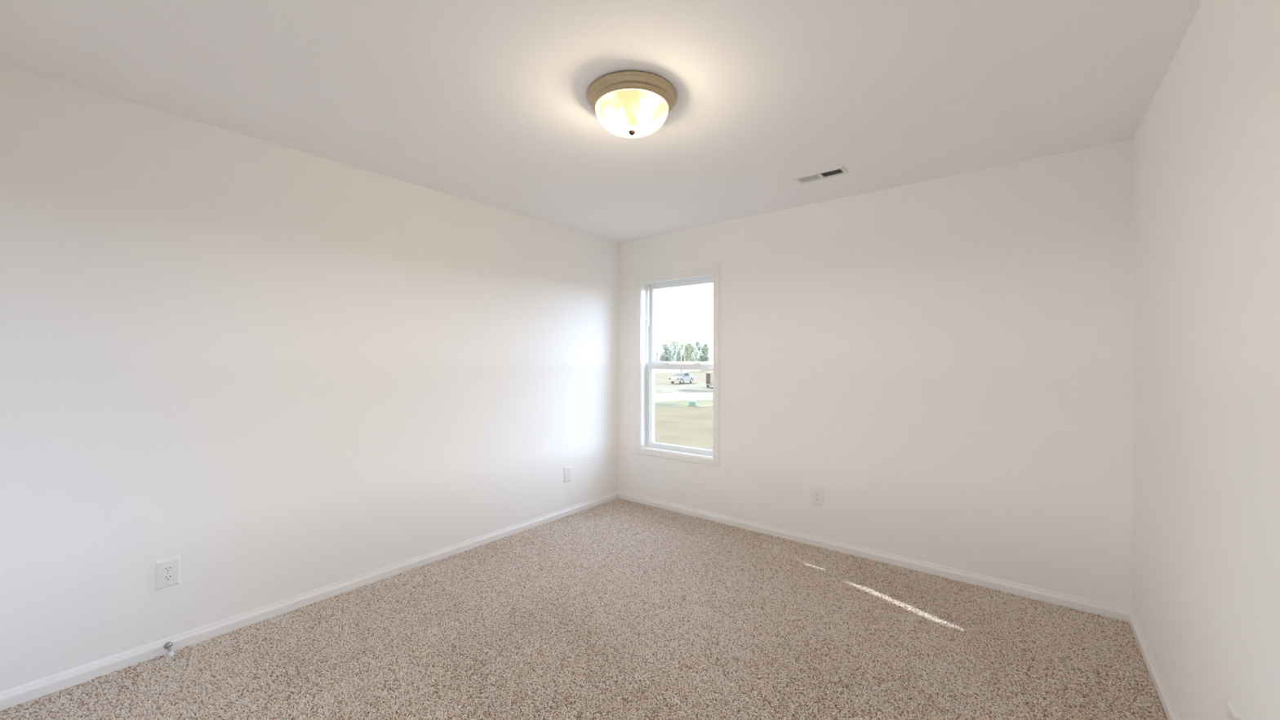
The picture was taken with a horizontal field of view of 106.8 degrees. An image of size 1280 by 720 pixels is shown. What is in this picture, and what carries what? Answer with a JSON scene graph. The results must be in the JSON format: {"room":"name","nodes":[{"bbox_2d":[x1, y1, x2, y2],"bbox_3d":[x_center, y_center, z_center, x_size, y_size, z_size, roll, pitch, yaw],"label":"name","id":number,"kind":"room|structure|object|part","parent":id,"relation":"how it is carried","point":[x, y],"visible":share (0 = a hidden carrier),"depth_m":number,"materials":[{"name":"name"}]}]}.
{"room":"empty bedroom","nodes":[
{"label":"empty bedroom","id":0,"kind":"room"},
{"bbox_2d":[0,64,618,692],"bbox_3d":[-1.457,0.103,3.134,0.180,2.440,3.780,0,0,39],"label":"wall","id":1,"kind":"structure","parent":0,"point":[281,372],"depth_m":2.35,"materials":[{"name":"paint"}]},
{"bbox_2d":[155,555,180,590],"bbox_3d":[-2.131,0.962,2.146,0.009,0.127,0.080,0,0,39],"label":"wall outlet","id":2,"kind":"object","parent":1,"relation":"attached to","point":[167,571],"visible":1,"depth_m":2.14,"materials":[{"name":"white plastic"}]},
{"bbox_2d":[162,573,173,581],"bbox_3d":[-2.129,0.982,2.145,0.003,0.028,0.034,0,0,39],"label":"receptacle","id":3,"kind":"object","parent":2,"relation":"attached to","point":[166,577],"depth_m":2.14,"materials":[{"name":"white plastic"}]},
{"bbox_2d":[162,564,173,573],"bbox_3d":[-2.129,0.943,2.144,0.003,0.028,0.034,0,0,39],"label":"receptacle","id":4,"kind":"object","parent":2,"relation":"attached to","point":[166,568],"depth_m":2.14,"materials":[{"name":"white plastic"}]},
{"bbox_2d":[163,641,174,657],"bbox_3d":[-2.086,1.285,2.109,0.103,0.031,0.029,0,0,39],"label":"door stop","id":5,"kind":"object","parent":1,"relation":"attached to","point":[167,646],"visible":1,"depth_m":2.12,"materials":[{"name":"silver metal"}]},
{"bbox_2d":[0,490,618,711],"bbox_3d":[-1.382,1.288,3.075,0.014,0.070,3.780,0,0,39],"label":"baseboard","id":6,"kind":"structure","parent":1,"relation":"attached to","point":[21,694],"depth_m":2.36,"materials":[{"name":"white paint"}]},
{"bbox_2d":[564,466,571,482],"bbox_3d":[-0.610,0.971,4.036,0.014,0.127,0.080,0,0,39],"label":"cable plate","id":7,"kind":"object","parent":1,"relation":"attached to","point":[567,470],"visible":1,"depth_m":4.03,"materials":[{"name":"white plastic"}]},
{"bbox_2d":[0,498,1167,719],"bbox_3d":[-0.046,1.451,2.002,3.803,0.250,4.140,0,0,39],"label":"floor","id":8,"kind":"structure","parent":0,"point":[617,499],"depth_m":1.98,"materials":[{"name":"beige carpet"}]},
{"bbox_2d":[0,497,1166,719],"bbox_3d":[-0.047,1.321,2.002,3.429,0.010,3.767,0,0,39],"label":"carpet","id":9,"kind":"object","parent":8,"relation":"on","point":[605,550],"visible":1,"depth_m":2.22,"materials":[{"name":"beige carpet"}]},
{"bbox_2d":[0,0,1202,243],"bbox_3d":[-0.044,-1.239,1.997,3.803,0.250,4.140,0,0,39],"label":"ceiling","id":10,"kind":"structure","parent":0,"point":[486,102],"depth_m":1.90,"materials":[{"name":"white paint"}]},
{"bbox_2d":[586,70,676,135],"bbox_3d":[-0.034,-1.033,2.013,0.377,0.162,0.377,0,0,44],"label":"ceiling light","id":11,"kind":"object","parent":10,"relation":"attached to","point":[628,98],"visible":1,"depth_m":1.97,"materials":[{"name":"white glass"}]},
{"bbox_3d":[-0.083,-1.063,2.051,0.032,0.040,0.032,0,0,39],"label":"bulb","id":12,"kind":"part","parent":11,"relation":"part of","materials":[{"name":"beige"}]},
{"bbox_3d":[0.014,-1.063,1.974,0.032,0.040,0.032,0,0,39],"label":"bulb","id":13,"kind":"part","parent":11,"relation":"part of","materials":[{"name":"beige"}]},
{"bbox_2d":[792,164,849,184],"bbox_3d":[1.088,-1.110,2.863,0.298,0.009,0.136,0,0,39],"label":"ceiling vent","id":14,"kind":"object","parent":10,"relation":"in","point":[840,170],"visible":1,"depth_m":2.85,"materials":[{"name":"white metal"}]},
{"bbox_2d":[618,138,1133,608],"bbox_3d":[1.195,0.104,3.543,3.803,2.440,0.180,0,0,39],"label":"wall","id":15,"kind":"structure","parent":0,"point":[948,359],"depth_m":2.94,"materials":[{"name":"paint"}]},
{"bbox_2d":[635,265,719,466],"bbox_3d":[0.364,0.049,4.212,0.873,1.631,0.210,0,0,39],"label":"window","id":16,"kind":"structure","parent":15,"relation":"in","point":[646,286],"depth_m":4.32,"materials":[{"name":"white paint"}]},
{"bbox_3d":[-0.016,0.048,4.392,0.055,1.631,0.014,0,0,39],"label":"casing","id":17,"kind":"part","parent":16,"relation":"part of","materials":[{"name":"white paint"}]},
{"bbox_3d":[0.417,0.412,4.279,0.747,0.779,0.006,0,0,39],"label":"screen frame","id":18,"kind":"part","parent":16,"relation":"part of","materials":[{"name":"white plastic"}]},
{"bbox_3d":[0.302,0.837,4.137,0.873,0.055,0.014,0,0,39],"label":"casing","id":19,"kind":"part","parent":16,"relation":"part of","materials":[{"name":"white paint"}]},
{"bbox_3d":[0.303,-0.739,4.134,0.873,0.055,0.014,0,0,39],"label":"casing","id":20,"kind":"part","parent":16,"relation":"part of","materials":[{"name":"white paint"}]},
{"bbox_3d":[0.360,0.419,4.208,0.741,0.769,0.031,0,0,39],"label":"sash","id":21,"kind":"part","parent":16,"relation":"part of","materials":[{"name":"white plastic"}]},
{"bbox_3d":[0.349,0.766,4.195,0.641,0.006,0.007,0,0,39],"label":"lift rail","id":22,"kind":"part","parent":16,"relation":"part of","materials":[{"name":"white plastic"}]},
{"bbox_3d":[0.386,-0.322,4.238,0.741,0.764,0.031,0,0,39],"label":"sash","id":23,"kind":"part","parent":16,"relation":"part of","materials":[{"name":"clear glass"}]},
{"bbox_3d":[0.622,0.050,3.880,0.055,1.631,0.014,0,0,39],"label":"casing","id":24,"kind":"part","parent":16,"relation":"part of","materials":[{"name":"white paint"}]},
{"bbox_2d":[811,486,822,506],"bbox_3d":[1.257,0.968,3.373,0.080,0.127,0.009,0,0,39],"label":"wall outlet","id":25,"kind":"object","parent":15,"relation":"attached to","point":[816,492],"visible":1,"depth_m":3.37,"materials":[{"name":"white plastic"}]},
{"bbox_2d":[618,490,1131,623],"bbox_3d":[1.134,1.289,3.469,3.443,0.070,0.014,0,0,39],"label":"baseboard","id":26,"kind":"structure","parent":15,"relation":"attached to","point":[1082,604],"depth_m":3.00,"materials":[{"name":"white paint"}]},
{"bbox_2d":[1132,0,1279,719],"bbox_3d":[1.367,0.108,0.865,0.180,2.440,3.780,0,0,39],"label":"wall","id":27,"kind":"structure","parent":0,"point":[1206,369],"depth_m":1.39,"materials":[{"name":"paint"}]},
{"bbox_2d":[1128,608,1180,719],"bbox_3d":[1.291,1.293,0.927,0.014,0.070,3.780,0,0,39],"label":"baseboard","id":28,"kind":"structure","parent":27,"relation":"attached to","point":[1167,704],"depth_m":1.95,"materials":[{"name":"white paint"}]},
{"bbox_2d":[1226,700,1239,719],"bbox_3d":[1.550,0.976,1.245,0.009,0.127,0.080,0,0,39],"label":"wall outlet","id":29,"kind":"object","parent":27,"relation":"attached to","point":[1232,714],"visible":1,"depth_m":1.25,"materials":[{"name":"white plastic"}]},
{"label":"outside","id":30,"kind":"structure","parent":0,"visible":0},
{"bbox_2d":[654,373,706,392],"bbox_3d":[0.150,4.107,132.493,147.586,0.001,155.484,0,0,39],"label":"dirt lot","id":31,"kind":"structure","parent":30,"point":[660,379],"depth_m":99.03,"materials":[{"name":"beige soil"}]},
{"bbox_2d":[668,372,694,383],"bbox_3d":[7.511,3.174,84.879,2.390,1.920,5.980,0,0,35],"label":"pickup truck","id":32,"kind":"object","parent":31,"relation":"on","point":[681,377],"visible":1,"depth_m":83.81,"materials":[{"name":"silver metal"}]},
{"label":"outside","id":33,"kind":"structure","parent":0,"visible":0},
{"bbox_2d":[654,368,701,373],"bbox_3d":[-68.464,3.924,214.322,200.867,0.001,147.824,0,0,39],"label":"road","id":34,"kind":"structure","parent":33,"point":[656,371],"depth_m":174.40,"materials":[{"name":"grey asphalt"}]},
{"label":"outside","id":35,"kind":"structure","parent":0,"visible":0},
{"bbox_2d":[654,382,712,392],"bbox_3d":[15.466,4.207,75.800,24.938,0.001,35.586,0,0,39],"label":"gravel drive","id":36,"kind":"structure","parent":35,"point":[694,385],"depth_m":71.10,"materials":[{"name":"grey gravel"}]},
{"bbox_2d":[705,371,712,387],"bbox_3d":[10.975,2.983,71.352,2.000,2.350,5.150,0,0,17],"label":"trailer","id":37,"kind":"object","parent":36,"relation":"on","point":[708,375],"visible":0.58,"depth_m":70.48,"materials":[{"name":"brown metal"}]},
{"bbox_3d":[10.134,2.774,70.528,0.580,1.530,0.050,0,0,17],"label":"door","id":38,"kind":"part","parent":37,"relation":"part of","materials":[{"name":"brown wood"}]},
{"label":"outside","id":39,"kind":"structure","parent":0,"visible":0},
{"bbox_2d":[654,399,712,406],"bbox_3d":[3.089,4.248,48.934,44.351,0.001,45.710,0,0,39],"label":"verge","id":40,"kind":"structure","parent":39,"point":[684,402],"depth_m":47.17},
{"bbox_2d":[687,400,697,406],"bbox_3d":[4.827,3.980,43.739,0.840,0.560,0.760,0,0,9],"label":"utility box","id":41,"kind":"object","parent":40,"relation":"on","point":[691,403],"visible":1,"depth_m":43.45,"materials":[{"name":"teal metal"}]},
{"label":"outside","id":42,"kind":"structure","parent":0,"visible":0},
{"bbox_2d":[654,369,712,449],"bbox_3d":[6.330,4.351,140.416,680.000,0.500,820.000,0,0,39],"label":"lawn","id":43,"kind":"structure","parent":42,"point":[687,426],"depth_m":30.96,"materials":[{"name":"plant"}]},
{"bbox_2d":[654,348,661,360],"bbox_3d":[8.031,-0.726,224.028,4.133,9.780,4.624,0,0,39],"label":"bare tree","id":44,"kind":"object","parent":43,"relation":"on","point":[656,354],"visible":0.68,"depth_m":223.55,"materials":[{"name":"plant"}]},
{"bbox_2d":[654,343,675,360],"bbox_3d":[11.923,-1.933,235.960,10.084,13.006,10.461,0,0,39],"label":"evergreen tree","id":45,"kind":"object","parent":43,"relation":"on","point":[666,353],"visible":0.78,"depth_m":234.05,"materials":[{"name":"green plant"}]},
{"bbox_2d":[666,337,679,360],"bbox_3d":[18.960,-4.010,264.661,10.376,16.228,11.287,0,0,39],"label":"evergreen tree","id":46,"kind":"object","parent":43,"relation":"on","point":[673,344],"visible":0.4,"depth_m":262.19,"materials":[{"name":"green plant"}]},
{"bbox_2d":[674,343,684,360],"bbox_3d":[22.597,-1.820,250.258,10.634,13.951,11.079,0,0,39],"label":"evergreen tree","id":47,"kind":"object","parent":43,"relation":"on","point":[677,356],"visible":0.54,"depth_m":248.44,"materials":[{"name":"green plant"}]},
{"bbox_2d":[681,341,700,361],"bbox_3d":[23.731,-2.248,223.774,8.295,12.844,8.435,0,0,39],"label":"evergreen tree","id":48,"kind":"object","parent":43,"relation":"on","point":[690,352],"visible":0.88,"depth_m":222.08,"materials":[{"name":"green plant"}]},
{"bbox_2d":[695,341,701,354],"bbox_3d":[30.981,-2.815,256.105,10.890,14.990,12.257,0,0,39],"label":"evergreen tree","id":49,"kind":"object","parent":43,"relation":"on","point":[698,344],"visible":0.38,"depth_m":254.83,"materials":[{"name":"green plant"}]},
{"bbox_2d":[697,343,712,361],"bbox_3d":[32.424,-1.742,237.819,8.969,13.383,8.626,0,0,39],"label":"evergreen tree","id":50,"kind":"object","parent":43,"relation":"on","point":[703,357],"visible":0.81,"depth_m":236.40,"materials":[{"name":"green plant"}]},
{"bbox_2d":[707,348,712,361],"bbox_3d":[33.644,-1.190,221.857,6.016,10.747,5.794,0,0,39],"label":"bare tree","id":51,"kind":"object","parent":43,"relation":"on","point":[710,351],"visible":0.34,"depth_m":221.08,"materials":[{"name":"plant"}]},
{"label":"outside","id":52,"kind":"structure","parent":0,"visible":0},
{"bbox_2d":[677,389,712,391],"bbox_3d":[7.725,4.219,64.881,7.197,0.001,5.992,0,0,39],"label":"soil strip","id":53,"kind":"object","parent":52,"point":[682,390],"visible":0.71,"depth_m":65.49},
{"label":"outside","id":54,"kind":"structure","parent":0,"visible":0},
{"bbox_2d":[654,392,712,402],"bbox_3d":[2.204,4.229,58.229,54.607,0.001,56.863,0,0,39],"label":"street","id":55,"kind":"structure","parent":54,"point":[662,397],"depth_m":55.41,"materials":[{"name":"grey asphalt"}]},
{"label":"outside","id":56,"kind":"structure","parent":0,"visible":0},
{"bbox_2d":[654,403,681,406],"bbox_3d":[2.237,4.250,45.164,2.901,0.001,2.831,0,0,39],"label":"swale","id":57,"kind":"structure","parent":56,"point":[655,404],"depth_m":45.42,"materials":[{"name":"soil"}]}
]}

